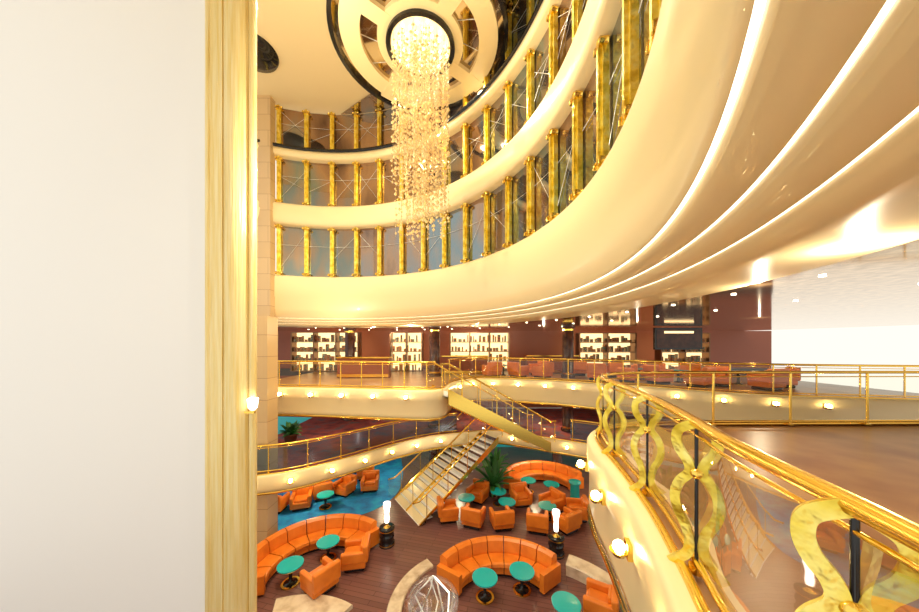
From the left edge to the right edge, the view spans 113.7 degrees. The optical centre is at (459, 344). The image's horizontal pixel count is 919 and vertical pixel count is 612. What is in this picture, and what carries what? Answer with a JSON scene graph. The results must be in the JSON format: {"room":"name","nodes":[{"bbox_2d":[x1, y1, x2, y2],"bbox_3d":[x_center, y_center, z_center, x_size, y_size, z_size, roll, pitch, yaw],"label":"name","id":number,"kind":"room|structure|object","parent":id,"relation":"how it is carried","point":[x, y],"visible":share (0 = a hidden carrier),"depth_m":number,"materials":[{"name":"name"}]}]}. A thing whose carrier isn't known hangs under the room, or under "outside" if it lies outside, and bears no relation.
{"room":"ship interior","nodes":[
{"label":"ship interior","id":0,"kind":"room"},
{"bbox_2d":[0,0,222,611],"bbox_3d":[-7.445,-2.300,6.237,5.510,18.900,0.625,0,0,0],"label":"wall","id":1,"kind":"structure","parent":0,"point":[102,102],"depth_m":6.05,"materials":[{"name":"white paint"}]},
{"bbox_2d":[257,0,542,152],"bbox_3d":[-1.796,-9.600,8.877,7.938,0.160,17.686,0,0,-32],"label":"trim","id":2,"kind":"structure","parent":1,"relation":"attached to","point":[537,8],"depth_m":12.27,"materials":[{"name":"black"}]},
{"bbox_2d":[275,0,533,148],"bbox_3d":[-1.532,-10.620,8.736,7.544,2.040,17.486,0,0,-29],"label":"pilasters","id":3,"kind":"object","parent":2,"relation":"on","point":[530,3],"visible":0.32,"depth_m":14.74,"materials":[{"name":"gold metal"}]},
{"bbox_2d":[282,0,538,148],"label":"window","id":4,"kind":"structure","parent":2,"relation":"attached to","point":[292,121],"depth_m":15.00,"materials":[{"name":"grey glass"}]},
{"bbox_2d":[257,0,561,163],"bbox_3d":[-1.773,-9.350,8.890,7.986,0.400,17.785,0,0,-32],"label":"trim","id":5,"kind":"structure","parent":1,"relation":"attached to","point":[539,26],"depth_m":11.83,"materials":[{"name":"beige paint"}]},
{"bbox_2d":[282,0,587,205],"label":"window","id":6,"kind":"structure","parent":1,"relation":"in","point":[292,171],"depth_m":12.96,"materials":[{"name":"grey glass"}]},
{"bbox_2d":[257,0,621,228],"bbox_3d":[-1.776,-6.375,8.890,7.991,1.050,17.785,0,0,-32],"label":"trim","id":7,"kind":"structure","parent":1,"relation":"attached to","point":[599,17],"depth_m":10.01,"materials":[{"name":"beige paint"}]},
{"bbox_2d":[275,0,582,205],"bbox_3d":[-1.532,-8.025,8.736,7.544,2.290,17.486,0,0,-29],"label":"columns","id":8,"kind":"structure","parent":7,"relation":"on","point":[577,5],"depth_m":10.46,"materials":[{"name":"gold metal"}]},
{"bbox_2d":[282,0,648,276],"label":"window","id":9,"kind":"structure","parent":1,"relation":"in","point":[292,237],"depth_m":11.53,"materials":[{"name":"grey glass"}]},
{"bbox_2d":[274,0,918,326],"bbox_3d":[-1.280,-2.210,9.194,9.126,2.420,20.070,0,0,-32],"label":"ceiling","id":10,"kind":"structure","parent":1,"relation":"attached to","point":[753,132],"depth_m":2.41,"materials":[{"name":"beige paint"}]},
{"bbox_2d":[275,0,661,276],"bbox_3d":[-1.532,-4.635,8.736,7.544,2.470,17.486,0,0,-29],"label":"columns","id":11,"kind":"structure","parent":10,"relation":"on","point":[630,8],"depth_m":6.96,"materials":[{"name":"gold metal"}]},
{"bbox_2d":[257,95,274,316],"bbox_3d":[-9.600,-6.400,14.300,1.400,10.700,0.400,0,0,0],"label":"wall panel","id":12,"kind":"object","parent":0,"point":[265,103],"visible":0.36,"depth_m":14.10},
{"bbox_2d":[257,316,277,543],"bbox_3d":[-7.300,3.075,10.600,1.400,8.150,0.600,0,0,0],"label":"wall panel","id":13,"kind":"object","parent":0,"point":[267,326],"visible":0.29,"depth_m":10.31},
{"bbox_2d":[257,0,518,141],"bbox_3d":[-2.000,-11.850,7.000,20.000,0.200,22.000,0,0,0],"label":"ceiling","id":14,"kind":"structure","parent":0,"point":[310,75],"depth_m":12.57,"materials":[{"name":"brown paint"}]},
{"bbox_2d":[257,34,278,72],"bbox_3d":[-8.250,-11.635,12.000,1.800,0.250,1.800,0,0,0],"label":"ceiling panel","id":15,"kind":"object","parent":14,"relation":"attached to","point":[267,57],"depth_m":12.08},
{"bbox_2d":[326,0,507,113],"bbox_3d":[-1.330,-10.935,10.300,5.940,1.570,5.940,0,0,0],"label":"ceiling medallion","id":16,"kind":"object","parent":14,"relation":"attached to","point":[360,31],"depth_m":10.04,"materials":[{"name":"beige paint"}]},
{"bbox_2d":[390,16,450,244],"bbox_3d":[-1.323,-6.975,10.294,2.031,6.650,2.091,0,0,0],"label":"crystal chandelier","id":17,"kind":"object","parent":14,"relation":"hanging from","point":[420,46],"visible":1,"depth_m":10.02,"materials":[{"name":"beige"}]},
{"bbox_2d":[341,0,517,114],"bbox_3d":[-1.363,-11.630,8.520,9.274,0.140,13.320,0,0,0],"label":"ceiling panel","id":18,"kind":"object","parent":14,"relation":"attached to","point":[368,104],"visible":0.05,"depth_m":14.59,"materials":[{"name":"beige paint"}]},
{"bbox_2d":[257,447,619,611],"bbox_3d":[1.000,7.250,9.500,30.000,0.200,25.000,0,0,0],"label":"floor","id":19,"kind":"structure","parent":0,"point":[371,589],"depth_m":10.05,"materials":[{"name":"brown wood"}]},
{"bbox_2d":[205,0,256,611],"bbox_3d":[-4.513,-2.275,6.144,0.813,18.850,0.815,0,0,22],"label":"fluted column","id":20,"kind":"structure","parent":19,"relation":"on","point":[239,16],"depth_m":5.94,"materials":[{"name":"gold metal"}]},
{"bbox_2d":[244,397,258,413],"bbox_3d":[-4.150,1.210,5.980,0.260,0.300,0.200,0,0,0],"label":"sconce","id":21,"kind":"object","parent":20,"relation":"attached to","point":[252,404],"visible":1,"depth_m":5.93,"materials":[{"name":"white glass"}]},
{"bbox_2d":[276,555,303,589],"bbox_3d":[-5.070,6.857,9.000,0.720,0.585,0.720,0,0,0],"label":"round side table","id":22,"kind":"object","parent":19,"relation":"on","point":[291,564],"visible":0.99,"depth_m":8.95,"materials":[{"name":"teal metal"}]},
{"bbox_2d":[272,594,352,611],"bbox_3d":[-3.995,7.090,7.893,2.189,0.120,1.214,0,0,0],"label":"plinth","id":23,"kind":"object","parent":19,"relation":"on","point":[302,602],"visible":0.89,"depth_m":8.13,"materials":[{"name":"beige stone"}]},
{"bbox_2d":[257,513,379,595],"bbox_3d":[-5.011,6.720,10.078,4.246,0.860,1.922,0,0,-36],"label":"curved sofa","id":24,"kind":"object","parent":19,"relation":"on","point":[300,538],"visible":0.66,"depth_m":10.40,"materials":[{"name":"orange leather"}]},
{"bbox_2d":[300,556,340,598],"bbox_3d":[-4.056,6.740,8.754,0.825,0.820,0.830,0,0,35],"label":"armchair","id":25,"kind":"object","parent":19,"relation":"on","point":[321,580],"visible":0.98,"depth_m":8.52,"materials":[{"name":"orange leather"}]},
{"bbox_2d":[316,534,339,562],"bbox_3d":[-4.400,6.857,10.050,0.720,0.585,0.720,0,0,0],"label":"round side table","id":26,"kind":"object","parent":19,"relation":"on","point":[329,541],"visible":0.92,"depth_m":10.02,"materials":[{"name":"teal metal"}]},
{"bbox_2d":[278,458,402,530],"bbox_3d":[-7.487,7.144,15.500,9.026,0.012,9.000,0,0,0],"label":"carpet","id":27,"kind":"object","parent":19,"relation":"on","point":[358,502],"visible":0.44,"depth_m":13.77,"materials":[{"name":"blue carpet"}]},
{"bbox_2d":[278,492,289,513],"bbox_3d":[-7.900,6.728,12.908,0.830,0.820,0.825,0,0,0],"label":"armchair","id":28,"kind":"object","parent":27,"relation":"on","point":[283,501],"visible":0.48,"depth_m":12.76,"materials":[{"name":"orange leather"}]},
{"bbox_2d":[289,486,312,511],"bbox_3d":[-6.947,6.728,13.193,0.830,0.820,0.825,0,0,-20],"label":"armchair","id":29,"kind":"object","parent":27,"relation":"on","point":[301,499],"visible":0.88,"depth_m":12.94,"materials":[{"name":"orange leather"}]},
{"bbox_2d":[313,481,332,501],"bbox_3d":[-6.404,6.728,14.007,0.830,0.820,0.825,0,0,-30],"label":"armchair","id":30,"kind":"object","parent":27,"relation":"on","point":[328,485],"visible":0.7,"depth_m":13.63,"materials":[{"name":"orange leather"}]},
{"bbox_2d":[316,490,333,509],"bbox_3d":[-5.900,6.846,13.200,0.720,0.585,0.720,0,0,0],"label":"round side table","id":31,"kind":"object","parent":27,"relation":"on","point":[325,494],"visible":1,"depth_m":13.15,"materials":[{"name":"teal metal"}]},
{"bbox_2d":[333,474,356,497],"bbox_3d":[-5.503,6.728,14.393,0.830,0.820,0.825,0,0,20],"label":"armchair","id":32,"kind":"object","parent":27,"relation":"on","point":[344,486],"visible":0.95,"depth_m":14.22,"materials":[{"name":"orange leather"}]},
{"bbox_2d":[360,470,379,492],"bbox_3d":[-4.399,6.728,14.793,0.830,0.820,0.825,0,0,-10],"label":"armchair","id":33,"kind":"object","parent":27,"relation":"on","point":[369,482],"visible":1,"depth_m":14.60,"materials":[{"name":"orange leather"}]},
{"bbox_2d":[340,532,370,572],"bbox_3d":[-3.357,6.740,9.749,0.825,0.820,0.830,0,0,-10],"label":"armchair","id":34,"kind":"object","parent":19,"relation":"on","point":[355,556],"visible":0.98,"depth_m":9.41,"materials":[{"name":"orange leather"}]},
{"bbox_2d":[379,501,394,549],"bbox_3d":[-2.600,6.390,10.750,0.550,1.520,0.550,0,0,0],"label":"lamp","id":35,"kind":"object","parent":19,"relation":"on","point":[386,530],"visible":1,"depth_m":10.61,"materials":[{"name":"black"}]},
{"bbox_2d":[386,559,432,611],"bbox_3d":[-1.498,7.100,8.582,0.802,0.100,2.801,0,0,14],"label":"plinth","id":36,"kind":"object","parent":19,"relation":"on","point":[397,599],"visible":1,"depth_m":8.83,"materials":[{"name":"beige stone"}]},
{"bbox_2d":[414,575,449,611],"bbox_3d":[-0.680,6.418,7.400,1.360,1.463,1.360,0,0,0],"label":"glass sculpture","id":37,"kind":"object","parent":19,"relation":"on","point":[432,577],"visible":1,"depth_m":7.45,"materials":[{"name":"white glass"}]},
{"bbox_2d":[429,449,439,463],"bbox_3d":[-1.350,6.100,16.200,0.700,2.100,0.700,0,0,0],"label":"round column","id":38,"kind":"structure","parent":19,"relation":"on","point":[432,453],"depth_m":15.96,"materials":[{"name":"brown wood"}]},
{"bbox_2d":[388,412,502,525],"bbox_3d":[-0.600,5.303,14.050,4.705,3.815,2.650,0,0,-34],"label":"staircase","id":39,"kind":"structure","parent":19,"relation":"on","point":[418,498],"depth_m":13.73,"materials":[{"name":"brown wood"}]},
{"bbox_2d":[437,496,458,523],"bbox_3d":[-0.493,6.740,12.301,0.825,0.820,0.830,0,0,-10],"label":"armchair","id":40,"kind":"object","parent":19,"relation":"on","point":[448,512],"visible":1,"depth_m":11.95,"materials":[{"name":"orange leather"}]},
{"bbox_2d":[458,493,474,510],"bbox_3d":[0.300,6.857,12.950,0.720,0.585,0.720,0,0,0],"label":"round side table","id":41,"kind":"object","parent":19,"relation":"on","point":[464,497],"visible":0.78,"depth_m":12.91,"materials":[{"name":"teal metal"}]},
{"bbox_2d":[461,503,485,529],"bbox_3d":[0.553,6.740,11.907,0.830,0.820,0.825,0,0,20],"label":"armchair","id":42,"kind":"object","parent":19,"relation":"on","point":[471,518],"visible":1,"depth_m":11.57,"materials":[{"name":"orange leather"}]},
{"bbox_2d":[466,478,488,504],"bbox_3d":[0.846,6.740,13.793,0.830,0.820,0.825,0,0,30],"label":"armchair","id":43,"kind":"object","parent":19,"relation":"on","point":[480,490],"visible":0.87,"depth_m":13.66,"materials":[{"name":"orange leather"}]},
{"bbox_2d":[472,567,497,604],"bbox_3d":[0.720,6.857,8.500,0.720,0.585,0.720,0,0,0],"label":"round side table","id":44,"kind":"object","parent":19,"relation":"on","point":[485,578],"visible":1,"depth_m":8.45,"materials":[{"name":"teal metal"}]},
{"bbox_2d":[479,446,508,471],"bbox_3d":[1.901,6.421,16.297,1.655,1.458,1.619,0,0,30],"label":"potted palm","id":45,"kind":"object","parent":19,"relation":"on","point":[490,455],"visible":0.33,"depth_m":16.38,"materials":[{"name":"green plant"}]},
{"bbox_2d":[474,452,514,497],"bbox_3d":[1.601,6.245,14.296,2.114,1.810,2.068,0,0,30],"label":"potted palm","id":46,"kind":"object","parent":19,"relation":"on","point":[494,477],"visible":0.86,"depth_m":14.29,"materials":[{"name":"green plant"}]},
{"bbox_2d":[490,487,505,506],"bbox_3d":[1.750,6.857,13.500,0.720,0.585,0.720,0,0,0],"label":"round side table","id":47,"kind":"object","parent":19,"relation":"on","point":[497,492],"visible":0.79,"depth_m":13.44,"materials":[{"name":"teal metal"}]},
{"bbox_2d":[437,535,560,595],"bbox_3d":[1.180,6.720,9.212,3.709,0.860,1.516,0,0,0],"label":"curved sofa","id":48,"kind":"object","parent":19,"relation":"on","point":[456,567],"visible":0.82,"depth_m":9.20,"materials":[{"name":"orange leather"}]},
{"bbox_2d":[489,505,514,531],"bbox_3d":[1.649,6.740,11.757,0.830,0.820,0.825,0,0,-10],"label":"armchair","id":49,"kind":"object","parent":19,"relation":"on","point":[502,520],"visible":1,"depth_m":11.40,"materials":[{"name":"orange leather"}]},
{"bbox_2d":[498,497,515,506],"bbox_3d":[2.000,6.857,12.600,0.720,0.585,0.720,0,0,0],"label":"round side table","id":50,"kind":"object","parent":19,"relation":"on","point":[503,501],"visible":0.57,"depth_m":12.58,"materials":[{"name":"teal metal"}]},
{"bbox_2d":[509,481,532,507],"bbox_3d":[2.751,6.740,13.493,0.830,0.820,0.825,0,0,-10],"label":"armchair","id":51,"kind":"object","parent":19,"relation":"on","point":[519,491],"visible":0.91,"depth_m":13.30,"materials":[{"name":"orange leather"}]},
{"bbox_2d":[509,561,534,597],"bbox_3d":[1.820,6.857,8.750,0.720,0.585,0.720,0,0,0],"label":"round side table","id":52,"kind":"object","parent":19,"relation":"on","point":[522,571],"visible":1,"depth_m":8.70,"materials":[{"name":"teal metal"}]},
{"bbox_2d":[521,477,535,492],"bbox_3d":[3.350,6.857,14.600,0.720,0.585,0.720,0,0,0],"label":"round side table","id":53,"kind":"object","parent":19,"relation":"on","point":[529,480],"visible":0.7,"depth_m":14.55,"materials":[{"name":"teal metal"}]},
{"bbox_2d":[526,508,548,535],"bbox_3d":[3.002,6.740,11.557,0.830,0.820,0.825,0,0,15],"label":"armchair","id":54,"kind":"object","parent":19,"relation":"on","point":[536,523],"visible":0.98,"depth_m":11.20,"materials":[{"name":"orange leather"}]},
{"bbox_2d":[503,460,583,489],"bbox_3d":[4.150,6.720,15.502,3.972,0.860,1.833,0,0,0],"label":"curved sofa","id":55,"kind":"object","parent":19,"relation":"on","point":[560,473],"visible":0.81,"depth_m":15.60,"materials":[{"name":"orange leather"}]},
{"bbox_2d":[538,501,556,522],"bbox_3d":[3.600,6.857,12.300,0.720,0.585,0.720,0,0,0],"label":"round side table","id":56,"kind":"object","parent":19,"relation":"on","point":[544,505],"visible":0.6,"depth_m":12.27,"materials":[{"name":"teal metal"}]},
{"bbox_2d":[544,480,558,487],"bbox_3d":[4.350,6.857,14.200,0.720,0.585,0.720,0,0,0],"label":"round side table","id":57,"kind":"object","parent":19,"relation":"on","point":[548,483],"visible":0.54,"depth_m":14.22,"materials":[{"name":"teal metal"}]},
{"bbox_2d":[539,486,565,514],"bbox_3d":[3.994,6.740,12.946,0.825,0.820,0.830,0,0,-30],"label":"armchair","id":58,"kind":"object","parent":19,"relation":"on","point":[554,495],"visible":0.75,"depth_m":12.93,"materials":[{"name":"orange leather"}]},
{"bbox_2d":[548,508,564,559],"bbox_3d":[3.300,6.390,10.250,0.550,1.520,0.550,0,0,0],"label":"lamp","id":59,"kind":"object","parent":19,"relation":"on","point":[556,539],"visible":0.94,"depth_m":10.14,"materials":[{"name":"black metal"}]},
{"bbox_2d":[552,453,561,463],"bbox_3d":[5.600,6.100,17.200,0.700,2.100,0.700,0,0,0],"label":"round column","id":60,"kind":"structure","parent":19,"relation":"on","point":[557,458],"depth_m":16.95,"materials":[{"name":"brown stone"}]},
{"bbox_2d":[551,591,580,611],"bbox_3d":[2.720,6.857,7.650,0.720,0.585,0.720,0,0,0],"label":"round side table","id":61,"kind":"object","parent":19,"relation":"on","point":[562,601],"visible":1,"depth_m":7.65,"materials":[{"name":"teal metal"}]},
{"bbox_2d":[551,506,581,535],"bbox_3d":[4.146,6.740,11.607,0.830,0.820,0.825,0,0,-30],"label":"armchair","id":62,"kind":"object","parent":19,"relation":"on","point":[569,522],"visible":0.9,"depth_m":11.30,"materials":[{"name":"orange leather"}]},
{"bbox_2d":[569,479,580,497],"bbox_3d":[5.150,6.620,13.400,0.530,1.060,0.530,0,0,0],"label":"pedestal","id":63,"kind":"object","parent":19,"relation":"on","point":[575,484],"visible":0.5,"depth_m":13.26,"materials":[{"name":"teal"}]},
{"bbox_2d":[566,494,588,522],"bbox_3d":[4.893,6.740,12.401,0.825,0.820,0.830,0,0,10],"label":"armchair","id":64,"kind":"object","parent":19,"relation":"on","point":[574,504],"visible":0.66,"depth_m":12.27,"materials":[{"name":"orange leather"}]},
{"bbox_2d":[566,554,629,611],"bbox_3d":[4.125,6.975,8.799,0.740,0.350,2.237,0,0,-36],"label":"plinth","id":65,"kind":"object","parent":19,"relation":"on","point":[579,569],"visible":0.56,"depth_m":9.09,"materials":[{"name":"beige stone"}]},
{"bbox_2d":[583,577,619,611],"bbox_3d":[3.744,6.740,7.904,0.825,0.820,0.830,0,0,30],"label":"armchair","id":66,"kind":"object","parent":19,"relation":"on","point":[600,596],"visible":0.91,"depth_m":7.73,"materials":[{"name":"orange leather"}]},
{"bbox_2d":[270,408,670,472],"bbox_3d":[3.500,4.740,15.450,25.000,0.620,11.100,0,0,0],"label":"deck","id":67,"kind":"object","parent":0,"point":[314,427],"visible":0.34,"depth_m":16.93,"materials":[{"name":"beige paint"}]},
{"bbox_2d":[278,421,301,444],"bbox_3d":[-7.600,3.938,13.498,0.921,0.964,0.900,0,0,30],"label":"potted palm","id":68,"kind":"object","parent":67,"relation":"on","point":[291,429],"visible":0.98,"depth_m":13.37,"materials":[{"name":"green plant"}]},
{"bbox_2d":[257,413,456,472],"bbox_3d":[-4.330,3.888,12.124,10.253,0.985,1.224,0,0,-31],"label":"railing","id":69,"kind":"object","parent":67,"relation":"on","point":[298,455],"visible":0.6,"depth_m":11.62,"materials":[{"name":"gold glass"}]},
{"bbox_2d":[257,430,586,495],"bbox_3d":[3.501,4.725,12.625,25.015,0.730,5.750,0,0,0],"label":"trim","id":70,"kind":"structure","parent":67,"relation":"attached to","point":[277,482],"depth_m":12.69,"materials":[{"name":"beige paint"}]},
{"bbox_2d":[561,406,573,431],"bbox_3d":[5.600,3.585,15.500,0.700,1.670,0.700,0,0,0],"label":"round column","id":71,"kind":"structure","parent":67,"relation":"on","point":[567,412],"depth_m":15.27,"materials":[{"name":"brown stone"}]},
{"bbox_2d":[570,419,610,441],"bbox_3d":[10.410,3.888,11.708,11.391,0.985,1.056,0,0,16],"label":"railing","id":72,"kind":"object","parent":67,"relation":"on","point":[579,431],"visible":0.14,"depth_m":13.54,"materials":[{"name":"clear glass"}]},
{"bbox_2d":[278,331,771,446],"bbox_3d":[2.000,3.075,21.250,40.000,8.150,0.400,0,0,0],"label":"wall","id":73,"kind":"structure","parent":0,"point":[726,346],"depth_m":21.15,"materials":[{"name":"brown wood"}]},
{"bbox_2d":[278,197,918,330],"bbox_3d":[5.454,-0.993,15.575,30.523,0.015,59.996,0,0,-39],"label":"ceiling","id":74,"kind":"structure","parent":0,"point":[866,273],"depth_m":6.19,"materials":[{"name":"white paint"}]},
{"bbox_2d":[653,328,701,349],"bbox_3d":[12.000,-0.350,16.483,2.600,1.200,0.185,0,0,0],"label":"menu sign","id":75,"kind":"object","parent":74,"relation":"hanging from","point":[663,338],"visible":1,"depth_m":16.41,"materials":[{"name":"black"}]},
{"bbox_2d":[278,369,918,397],"bbox_3d":[3.500,2.215,14.950,25.000,1.070,12.700,0,0,0],"label":"deck","id":76,"kind":"object","parent":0,"point":[412,378],"visible":0.17,"depth_m":13.44,"materials":[{"name":"beige paint"}]},
{"bbox_2d":[291,332,361,371],"bbox_3d":[-8.500,0.425,19.205,4.280,2.490,0.630,0,0,0],"label":"display shelf","id":77,"kind":"object","parent":76,"relation":"on","point":[307,346],"visible":0.74,"depth_m":19.11,"materials":[{"name":"beige"}]},
{"bbox_2d":[344,328,355,356],"bbox_3d":[-6.500,0.345,17.800,0.700,2.650,0.700,0,0,0],"label":"round column","id":78,"kind":"structure","parent":76,"relation":"on","point":[349,332],"depth_m":17.55,"materials":[{"name":"brown stone"}]},
{"bbox_2d":[278,360,434,388],"bbox_3d":[-4.949,1.123,11.521,8.145,1.035,0.236,0,0,6],"label":"railing","id":79,"kind":"object","parent":76,"relation":"on","point":[279,361],"visible":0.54,"depth_m":11.40,"materials":[{"name":"gold metal"}]},
{"bbox_2d":[336,357,391,377],"bbox_3d":[-4.900,1.140,15.500,2.700,1.060,0.750,0,0,0],"label":"countertop","id":80,"kind":"structure","parent":76,"relation":"on","point":[348,370],"depth_m":15.20,"materials":[{"name":"brown"}]},
{"bbox_2d":[390,332,423,370],"bbox_3d":[-3.400,0.425,19.405,2.080,2.490,0.630,0,0,0],"label":"display shelf","id":81,"kind":"object","parent":76,"relation":"on","point":[404,346],"visible":0.96,"depth_m":19.39,"materials":[{"name":"beige"}]},
{"bbox_2d":[428,326,440,376],"bbox_3d":[-1.350,0.345,16.200,0.700,2.650,0.700,0,0,0],"label":"round column","id":82,"kind":"structure","parent":76,"relation":"on","point":[434,331],"depth_m":15.95,"materials":[{"name":"brown stone"}]},
{"bbox_2d":[441,355,487,373],"bbox_3d":[0.300,1.140,17.500,2.700,1.060,0.750,0,0,0],"label":"countertop","id":83,"kind":"structure","parent":76,"relation":"on","point":[466,365],"depth_m":17.20,"materials":[{"name":"brown"}]},
{"bbox_2d":[449,332,509,370],"bbox_3d":[1.300,0.425,19.505,3.880,2.490,0.630,0,0,0],"label":"display shelf","id":84,"kind":"object","parent":76,"relation":"on","point":[492,344],"visible":0.56,"depth_m":19.78,"materials":[{"name":"beige"}]},
{"bbox_2d":[482,362,502,375],"bbox_3d":[1.697,1.268,15.607,0.830,0.820,0.825,0,0,-20],"label":"armchair","id":85,"kind":"object","parent":76,"relation":"on","point":[490,369],"visible":0.88,"depth_m":15.27,"materials":[{"name":"orange leather"}]},
{"bbox_2d":[432,363,555,452],"bbox_3d":[1.475,2.712,12.700,5.704,4.135,1.500,0,0,-29],"label":"staircase","id":86,"kind":"structure","parent":76,"relation":"attached to","point":[456,401],"depth_m":12.07,"materials":[{"name":"gold paint"}]},
{"bbox_2d":[507,362,528,377],"bbox_3d":[3.006,1.268,15.404,0.825,0.820,0.830,0,0,-30],"label":"armchair","id":87,"kind":"object","parent":76,"relation":"on","point":[513,368],"visible":0.93,"depth_m":15.11,"materials":[{"name":"orange leather"}]},
{"bbox_2d":[531,362,553,378],"bbox_3d":[4.195,1.268,15.106,0.830,0.820,0.825,0,0,-40],"label":"armchair","id":88,"kind":"object","parent":76,"relation":"on","point":[537,371],"visible":0.83,"depth_m":14.82,"materials":[{"name":"orange leather"}]},
{"bbox_2d":[524,355,578,372],"bbox_3d":[5.500,1.140,18.000,3.100,1.060,0.750,0,0,0],"label":"countertop","id":89,"kind":"structure","parent":76,"relation":"on","point":[557,363],"depth_m":17.70,"materials":[{"name":"brown"}]},
{"bbox_2d":[561,326,574,377],"bbox_3d":[5.600,0.345,15.500,0.700,2.650,0.700,0,0,0],"label":"round column","id":90,"kind":"structure","parent":76,"relation":"on","point":[567,331],"depth_m":15.27,"materials":[{"name":"brown stone"}]},
{"bbox_2d":[574,362,586,375],"bbox_3d":[6.603,1.268,16.607,0.830,0.820,0.825,0,0,20],"label":"armchair","id":91,"kind":"object","parent":76,"relation":"on","point":[580,369],"visible":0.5,"depth_m":16.23,"materials":[{"name":"orange leather"}]},
{"bbox_2d":[587,363,606,380],"bbox_3d":[6.604,1.268,14.406,0.830,0.820,0.825,0,0,30],"label":"armchair","id":92,"kind":"object","parent":76,"relation":"on","point":[600,368],"visible":0.84,"depth_m":14.10,"materials":[{"name":"orange leather"}]},
{"bbox_2d":[278,377,918,420],"bbox_3d":[3.775,2.193,12.335,25.222,1.195,4.525,0,0,8],"label":"fascia","id":93,"kind":"structure","parent":76,"relation":"attached to","point":[430,404],"depth_m":11.06,"materials":[{"name":"beige paint"}]},
{"bbox_2d":[575,333,636,366],"bbox_3d":[9.250,0.450,19.005,3.580,2.440,0.630,0,0,0],"label":"display shelf","id":94,"kind":"object","parent":76,"relation":"on","point":[621,346],"visible":0.64,"depth_m":18.95,"materials":[{"name":"beige wood"}]},
{"bbox_2d":[606,362,622,377],"bbox_3d":[7.899,1.268,15.607,0.830,0.820,0.825,0,0,-10],"label":"armchair","id":95,"kind":"object","parent":76,"relation":"on","point":[611,367],"visible":0.49,"depth_m":15.21,"materials":[{"name":"orange leather"}]},
{"bbox_2d":[616,364,637,382],"bbox_3d":[7.593,1.268,13.604,0.825,0.820,0.830,0,0,30],"label":"armchair","id":96,"kind":"object","parent":76,"relation":"on","point":[634,367],"visible":0.72,"depth_m":13.26,"materials":[{"name":"orange leather"}]},
{"bbox_2d":[643,364,673,384],"bbox_3d":[8.607,1.268,13.001,0.825,0.820,0.830,0,0,-10],"label":"armchair","id":97,"kind":"object","parent":76,"relation":"on","point":[661,381],"visible":0.68,"depth_m":12.68,"materials":[{"name":"orange leather"}]},
{"bbox_2d":[655,333,710,369],"bbox_3d":[14.100,0.450,19.005,3.080,2.440,0.630,0,0,0],"label":"display shelf","id":98,"kind":"object","parent":76,"relation":"on","point":[704,355],"visible":0.38,"depth_m":18.89,"materials":[{"name":"beige wood"}]},
{"bbox_2d":[448,357,918,397],"bbox_3d":[8.027,1.123,11.810,17.110,1.035,2.428,0,0,17],"label":"railing","id":99,"kind":"object","parent":76,"relation":"on","point":[904,395],"visible":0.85,"depth_m":10.46,"materials":[{"name":"gold metal"}]},
{"bbox_2d":[675,363,700,380],"bbox_3d":[10.803,1.268,14.207,0.830,0.820,0.825,0,0,20],"label":"armchair","id":100,"kind":"object","parent":76,"relation":"on","point":[693,366],"visible":0.3,"depth_m":13.88,"materials":[{"name":"orange leather"}]},
{"bbox_2d":[683,367,715,387],"bbox_3d":[9.596,1.268,12.007,0.830,0.820,0.825,0,0,-30],"label":"armchair","id":101,"kind":"object","parent":76,"relation":"on","point":[702,382],"visible":0.78,"depth_m":11.71,"materials":[{"name":"orange leather"}]},
{"bbox_2d":[705,366,731,386],"bbox_3d":[10.595,1.268,12.294,0.830,0.820,0.825,0,0,40],"label":"armchair","id":102,"kind":"object","parent":76,"relation":"on","point":[720,381],"visible":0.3,"depth_m":12.00,"materials":[{"name":"orange leather"}]},
{"bbox_2d":[747,368,788,390],"bbox_3d":[11.499,1.268,11.207,0.830,0.820,0.825,0,0,-10],"label":"armchair","id":103,"kind":"object","parent":76,"relation":"on","point":[758,383],"visible":0.82,"depth_m":10.91,"materials":[{"name":"orange leather"}]},
{"bbox_2d":[764,366,800,387],"bbox_3d":[12.893,1.268,12.004,0.825,0.820,0.830,0,0,30],"label":"armchair","id":104,"kind":"object","parent":76,"relation":"on","point":[795,380],"visible":0.24,"depth_m":11.55,"materials":[{"name":"orange leather"}]},
{"bbox_2d":[587,422,918,611],"bbox_3d":[5.894,2.333,4.769,15.856,1.475,5.120,0,0,-29],"label":"fascia","id":105,"kind":"structure","parent":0,"point":[652,582],"depth_m":3.17,"materials":[{"name":"beige paint"}]},
{"bbox_2d":[575,459,587,471],"bbox_3d":[2.136,2.105,5.255,0.205,0.170,0.180,0,0,17],"label":"wall sconce","id":106,"kind":"object","parent":105,"relation":"attached to","point":[580,465],"visible":1,"depth_m":5.21,"materials":[{"name":"white glass"}]},
{"bbox_2d":[589,489,605,505],"bbox_3d":[1.898,2.105,4.154,0.205,0.170,0.180,0,0,11],"label":"wall sconce","id":107,"kind":"object","parent":105,"relation":"attached to","point":[596,497],"visible":1,"depth_m":4.11,"materials":[{"name":"white glass"}]},
{"bbox_2d":[609,537,632,562],"bbox_3d":[1.660,2.105,3.098,0.205,0.170,0.180,0,0,15],"label":"wall sconce","id":108,"kind":"object","parent":105,"relation":"attached to","point":[620,550],"visible":1,"depth_m":3.06,"materials":[{"name":"white glass"}]},
{"bbox_2d":[599,425,918,611],"bbox_3d":[7.100,2.315,2.550,13.800,1.270,7.500,0,0,0],"label":"floor","id":109,"kind":"structure","parent":0,"point":[754,549],"depth_m":3.31,"materials":[{"name":"beige wood"}]},
{"bbox_2d":[595,373,918,611],"bbox_3d":[1.922,1.091,2.942,0.410,1.142,5.672,0,0,15],"label":"railing","id":110,"kind":"object","parent":109,"relation":"on","point":[898,588],"visible":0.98,"depth_m":1.34,"materials":[{"name":"gold metal"}]},
{"bbox_2d":[605,371,918,427],"bbox_3d":[7.196,1.085,6.102,8.889,1.110,0.397,0,0,-3],"label":"gallery railing","id":111,"kind":"object","parent":109,"relation":"on","point":[713,373],"visible":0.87,"depth_m":6.14,"materials":[{"name":"gold metal"}]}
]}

